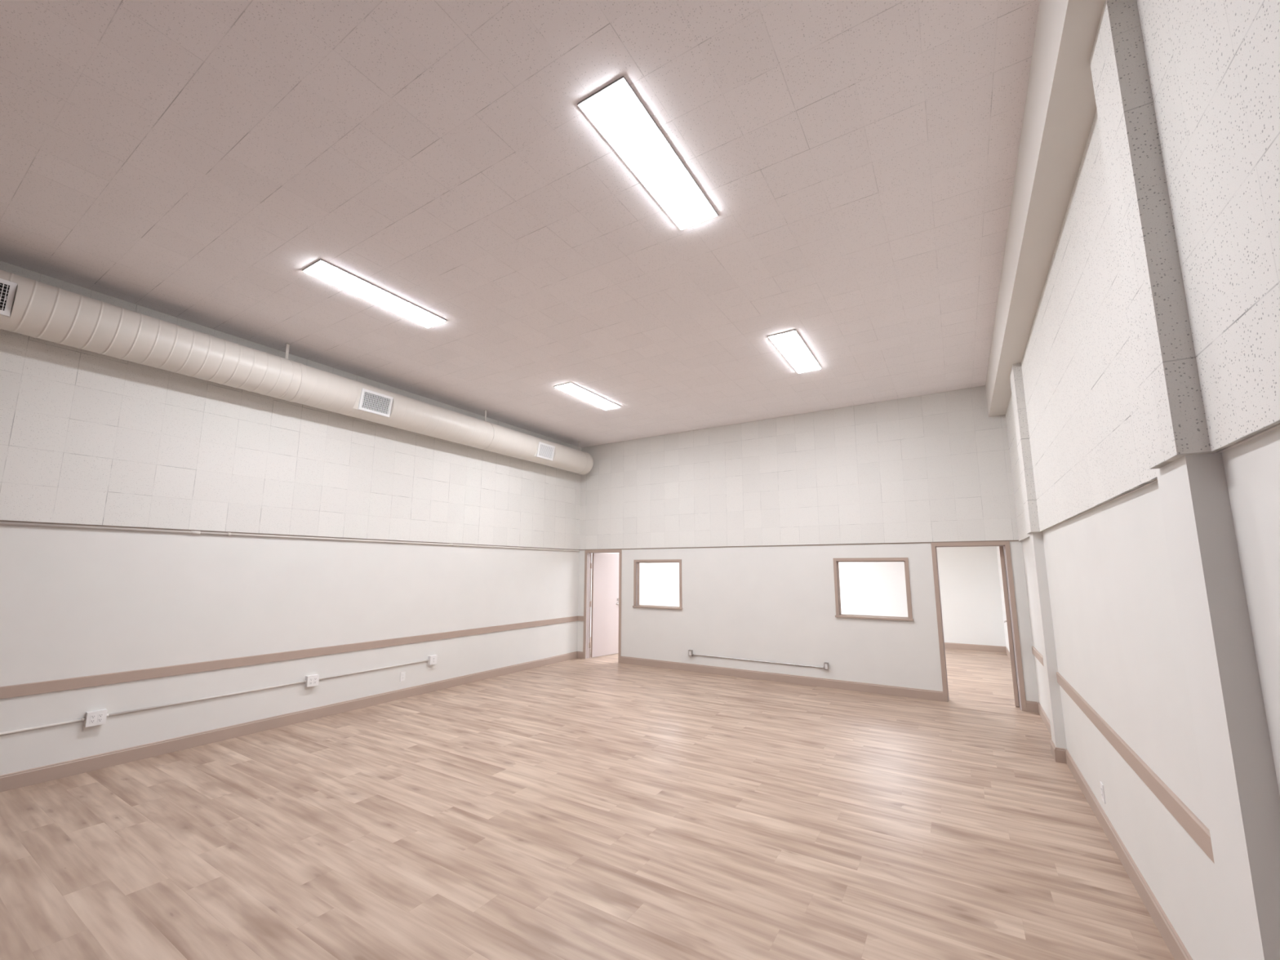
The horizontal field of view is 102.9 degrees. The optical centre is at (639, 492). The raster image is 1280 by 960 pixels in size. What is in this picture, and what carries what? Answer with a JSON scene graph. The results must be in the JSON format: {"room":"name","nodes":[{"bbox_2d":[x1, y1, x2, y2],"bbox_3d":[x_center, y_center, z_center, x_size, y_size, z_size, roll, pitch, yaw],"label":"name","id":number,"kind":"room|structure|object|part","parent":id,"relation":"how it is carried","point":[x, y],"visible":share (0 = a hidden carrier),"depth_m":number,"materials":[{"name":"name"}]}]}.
{"room":"empty multipurpose hall","nodes":[
{"label":"empty multipurpose hall","id":0,"kind":"room"},
{"bbox_2d":[0,260,581,775],"bbox_3d":[-3.736,0.577,6.508,0.155,4.249,9.557,-5,-10,31],"label":"wall","id":1,"kind":"structure","parent":0,"point":[89,438],"depth_m":5.38,"materials":[{"name":"paint"}]},
{"bbox_2d":[0,717,85,735],"bbox_3d":[-5.470,1.803,3.358,0.027,0.026,2.522,-5,-10,31],"label":"conduit","id":2,"kind":"object","parent":1,"relation":"attached to","point":[83,718],"visible":1,"depth_m":4.21,"materials":[{"name":"white metal"}]},
{"bbox_2d":[84,708,107,727],"bbox_3d":[-4.760,1.968,4.461,0.058,0.120,0.124,-5,-10,31],"label":"outlet box","id":3,"kind":"object","parent":1,"relation":"attached to","point":[95,717],"visible":1,"depth_m":4.44,"materials":[{"name":"white plastic"}]},
{"bbox_2d":[89,714,96,723],"bbox_3d":[-4.749,1.963,4.428,0.004,0.068,0.033,-5,-10,31],"label":"receptacle","id":4,"kind":"object","parent":3,"relation":"attached to","point":[92,717],"depth_m":4.43,"materials":[{"name":"white plastic"}]},
{"bbox_2d":[97,713,103,722],"bbox_3d":[-4.725,1.969,4.466,0.004,0.068,0.033,-5,-10,31],"label":"receptacle","id":5,"kind":"object","parent":3,"relation":"attached to","point":[100,716],"depth_m":4.47,"materials":[{"name":"white plastic"}]},
{"bbox_2d":[106,680,306,717],"bbox_3d":[-4.307,2.080,5.215,0.027,0.026,1.651,-5,-10,31],"label":"conduit","id":6,"kind":"object","parent":1,"relation":"attached to","point":[304,681],"visible":1,"depth_m":5.08,"materials":[{"name":"white metal"}]},
{"bbox_2d":[0,651,577,792],"bbox_3d":[-3.689,2.609,6.157,0.015,0.127,9.327,-5,-10,31],"label":"baseboard","id":7,"kind":"structure","parent":1,"relation":"attached to","point":[20,779],"depth_m":5.26,"materials":[{"name":"beige paint"}]},
{"bbox_2d":[0,521,579,551],"bbox_3d":[-3.676,0.599,6.457,0.039,0.038,9.320,-5,-10,31],"label":"pipe","id":8,"kind":"object","parent":1,"relation":"attached to","point":[196,532],"visible":1,"depth_m":5.38,"materials":[{"name":"white metal"}]},
{"bbox_3d":[-3.686,-0.481,6.609,0.016,2.125,9.313,-5,-10,31],"label":"tile panel","id":9,"kind":"part","parent":1,"relation":"part of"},
{"bbox_2d":[0,615,583,698],"bbox_3d":[-3.628,1.911,6.223,0.155,0.092,9.327,-5,-10,31],"label":"trim","id":10,"kind":"structure","parent":1,"relation":"attached to","point":[26,689],"depth_m":5.32,"materials":[{"name":"beige paint"}]},
{"bbox_2d":[304,674,319,687],"bbox_3d":[-3.826,2.191,5.952,0.058,0.120,0.124,-5,-10,31],"label":"outlet box","id":11,"kind":"object","parent":1,"relation":"attached to","point":[311,680],"visible":1,"depth_m":5.93,"materials":[{"name":"white plastic"}]},
{"bbox_2d":[319,659,428,679],"bbox_3d":[-3.413,2.294,6.643,0.027,0.026,1.502,-5,-10,31],"label":"conduit","id":12,"kind":"object","parent":1,"relation":"attached to","point":[387,667],"visible":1,"depth_m":6.56,"materials":[{"name":"white metal"}]},
{"bbox_2d":[400,671,405,681],"bbox_3d":[-3.224,2.498,6.936,0.009,0.117,0.072,-5,-10,31],"label":"wall outlet","id":13,"kind":"object","parent":1,"relation":"attached to","point":[402,674],"visible":1,"depth_m":6.93,"materials":[{"name":"white plastic"}]},
{"bbox_2d":[427,654,437,664],"bbox_3d":[-2.974,2.394,7.314,0.058,0.120,0.114,-5,-10,31],"label":"outlet box","id":14,"kind":"object","parent":1,"relation":"attached to","point":[432,659],"visible":1,"depth_m":7.29,"materials":[{"name":"white plastic"}]},
{"bbox_2d":[0,0,1104,447],"bbox_3d":[-0.535,-1.645,4.836,7.764,0.568,9.557,-5,-10,31],"label":"ceiling","id":15,"kind":"structure","parent":0,"point":[889,184],"depth_m":3.33,"materials":[{"name":"paint"}]},
{"bbox_2d":[0,269,593,475],"bbox_3d":[-3.502,-1.250,6.461,0.457,0.648,9.045,-5,-10,31],"label":"air duct","id":16,"kind":"object","parent":15,"relation":"hanging from","point":[41,310],"visible":0.98,"depth_m":5.10,"materials":[{"name":"white metal"}]},
{"bbox_2d":[0,278,17,317],"bbox_3d":[-4.969,-1.523,3.752,0.076,0.266,0.478,-5,-10,31],"label":"vent register","id":17,"kind":"object","parent":16,"relation":"attached to","point":[8,289],"visible":1,"depth_m":3.92,"materials":[{"name":"beige paint"}]},
{"bbox_2d":[352,386,394,417],"bbox_3d":[-3.324,-1.131,6.379,0.076,0.266,0.478,-5,-10,31],"label":"vent register","id":18,"kind":"object","parent":16,"relation":"attached to","point":[368,401],"visible":1,"depth_m":6.38,"materials":[{"name":"beige paint"}]},
{"bbox_2d":[533,440,555,461],"bbox_3d":[-1.678,-0.738,9.009,0.076,0.266,0.483,-5,-10,31],"label":"vent register","id":19,"kind":"object","parent":16,"relation":"attached to","point":[544,451],"visible":1,"depth_m":9.02,"materials":[{"name":"beige paint"}]},
{"bbox_2d":[302,258,446,328],"bbox_3d":[-2.417,-1.816,4.763,0.300,0.020,1.220,-5,-10,31],"label":"recessed light","id":20,"kind":"object","parent":15,"relation":"in","point":[322,269],"visible":1,"depth_m":4.66,"materials":[{"name":"white plastic"}]},
{"bbox_2d":[553,382,620,409],"bbox_3d":[-0.747,-1.405,7.515,0.300,0.020,1.220,-5,-10,31],"label":"recessed light","id":21,"kind":"object","parent":15,"relation":"in","point":[570,388],"visible":1,"depth_m":7.43,"materials":[{"name":"white plastic"}]},
{"bbox_2d":[577,75,718,230],"bbox_3d":[0.109,-2.041,3.206,0.300,0.020,1.220,-5,-10,31],"label":"recessed light","id":22,"kind":"object","parent":15,"relation":"in","point":[615,110],"visible":1,"depth_m":3.06,"materials":[{"name":"white plastic"}]},
{"bbox_2d":[767,329,822,373],"bbox_3d":[1.835,-1.627,5.974,0.300,0.020,1.220,-5,-10,31],"label":"recessed light","id":23,"kind":"object","parent":15,"relation":"in","point":[789,344],"visible":1,"depth_m":5.88,"materials":[{"name":"white plastic"}]},
{"bbox_2d":[0,636,1174,959],"bbox_3d":[0.316,2.841,6.822,9.400,0.120,14.920,-5,-10,31],"label":"floor","id":24,"kind":"structure","parent":0,"point":[602,807],"depth_m":3.39,"materials":[{"name":"wood"}]},
{"bbox_2d":[590,546,1009,652],"bbox_3d":[2.760,2.067,11.019,9.500,2.650,5.443,-5,-10,31],"label":"wall","id":25,"kind":"structure","parent":0,"point":[973,608],"depth_m":11.54,"materials":[{"name":"white paint"}]},
{"bbox_2d":[944,642,1010,660],"bbox_3d":[2.601,3.331,10.942,8.920,0.127,5.223,-5,-10,31],"label":"baseboard","id":26,"kind":"structure","parent":25,"relation":"attached to","point":[947,645],"depth_m":11.07,"materials":[{"name":"beige paint"}]},
{"bbox_2d":[577,385,1039,702],"bbox_3d":[1.940,0.885,8.505,7.400,4.249,0.145,-5,-10,31],"label":"wall","id":27,"kind":"structure","parent":0,"point":[757,515],"depth_m":8.05,"materials":[{"name":"paint"}]},
{"bbox_2d":[582,549,622,662],"bbox_3d":[-0.495,2.224,10.292,0.884,2.112,0.923,-5,-10,31],"label":"door","id":28,"kind":"structure","parent":27,"relation":"in","point":[605,611],"depth_m":10.33,"materials":[{"name":"beige paint"}]},
{"bbox_3d":[-0.658,2.186,10.032,0.884,2.112,0.014,-5,-10,31],"label":"casing","id":29,"kind":"part","parent":28,"relation":"part of","materials":[{"name":"beige paint"}]},
{"bbox_2d":[632,559,682,609],"bbox_3d":[0.342,1.669,9.376,1.030,0.876,0.167,-5,-10,31],"label":"window","id":30,"kind":"structure","parent":27,"relation":"in","point":[636,562],"depth_m":9.47,"materials":[{"name":"beige paint"}]},
{"bbox_3d":[0.341,2.090,9.313,1.030,0.026,0.167,-5,-10,31],"label":"sill","id":31,"kind":"part","parent":30,"relation":"part of","materials":[{"name":"beige paint"}]},
{"bbox_2d":[688,649,693,656],"bbox_3d":[0.873,2.759,8.791,0.062,0.108,0.057,-5,-10,31],"label":"outlet box","id":32,"kind":"object","parent":27,"relation":"attached to","point":[690,651],"visible":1,"depth_m":8.77,"materials":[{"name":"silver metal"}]},
{"bbox_2d":[692,653,824,668],"bbox_3d":[1.834,2.701,8.208,2.194,0.030,0.038,-5,-10,31],"label":"conduit","id":33,"kind":"object","parent":27,"relation":"attached to","point":[692,654],"visible":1,"depth_m":8.15,"materials":[{"name":"silver metal"}]},
{"bbox_3d":[1.843,-0.168,8.647,7.214,2.125,0.016,-5,-10,31],"label":"tile panel","id":34,"kind":"part","parent":27,"relation":"part of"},
{"bbox_2d":[577,651,1038,712],"bbox_3d":[1.842,2.921,8.185,7.230,0.127,0.015,-5,-10,31],"label":"baseboard","id":35,"kind":"structure","parent":27,"relation":"attached to","point":[1032,706],"depth_m":7.81,"materials":[{"name":"beige paint"}]},
{"bbox_2d":[823,662,829,670],"bbox_3d":[2.787,2.588,7.619,0.062,0.108,0.057,-5,-10,31],"label":"outlet box","id":36,"kind":"object","parent":27,"relation":"attached to","point":[825,664],"visible":1,"depth_m":7.60,"materials":[{"name":"silver metal"}]},
{"bbox_2d":[833,557,913,621],"bbox_3d":[3.405,1.398,7.498,1.040,0.876,0.167,-5,-10,31],"label":"window","id":37,"kind":"structure","parent":27,"relation":"in","point":[836,568],"depth_m":7.46,"materials":[{"name":"beige paint"}]},
{"bbox_3d":[3.404,1.819,7.436,1.040,0.026,0.167,-5,-10,31],"label":"sill","id":38,"kind":"part","parent":37,"relation":"part of","materials":[{"name":"beige paint"}]},
{"bbox_2d":[930,541,1026,711],"bbox_3d":[4.720,1.765,7.113,0.968,2.112,0.951,-5,-10,31],"label":"door frame","id":39,"kind":"structure","parent":27,"relation":"in","point":[1011,620],"depth_m":6.70,"materials":[{"name":"beige paint"}]},
{"bbox_2d":[1005,0,1279,959],"bbox_3d":[2.470,0.017,2.629,0.246,4.249,9.427,-5,-10,31],"label":"wall","id":40,"kind":"structure","parent":0,"point":[1143,412],"depth_m":1.71,"materials":[{"name":"paint"}]},
{"bbox_2d":[1031,645,1044,666],"bbox_3d":[4.470,1.856,5.675,0.015,0.092,1.677,-5,-10,31],"label":"trim","id":41,"kind":"structure","parent":40,"relation":"attached to","point":[1034,651],"depth_m":5.92,"materials":[{"name":"beige paint"}]},
{"bbox_2d":[1099,781,1105,804],"bbox_3d":[3.120,2.021,3.441,0.009,0.117,0.072,-5,-10,31],"label":"wall outlet","id":42,"kind":"object","parent":40,"relation":"attached to","point":[1101,784],"visible":1,"depth_m":3.42,"materials":[{"name":"white plastic"}]},
{"bbox_2d":[1037,702,1192,959],"bbox_3d":[2.437,2.067,2.403,0.095,0.127,9.327,-5,-10,31],"label":"baseboard","id":43,"kind":"structure","parent":40,"relation":"attached to","point":[1177,948],"depth_m":2.96,"materials":[{"name":"beige paint"}]},
{"bbox_2d":[1056,671,1214,863],"bbox_3d":[2.970,1.498,3.277,0.015,0.092,3.525,-5,-10,31],"label":"trim","id":44,"kind":"structure","parent":40,"relation":"attached to","point":[1193,825],"depth_m":2.42,"materials":[{"name":"beige paint"}]},
{"bbox_3d":[2.460,-1.017,2.841,0.013,2.142,9.312,-5,-10,31],"label":"tile panel","id":45,"kind":"part","parent":40,"relation":"part of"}
]}

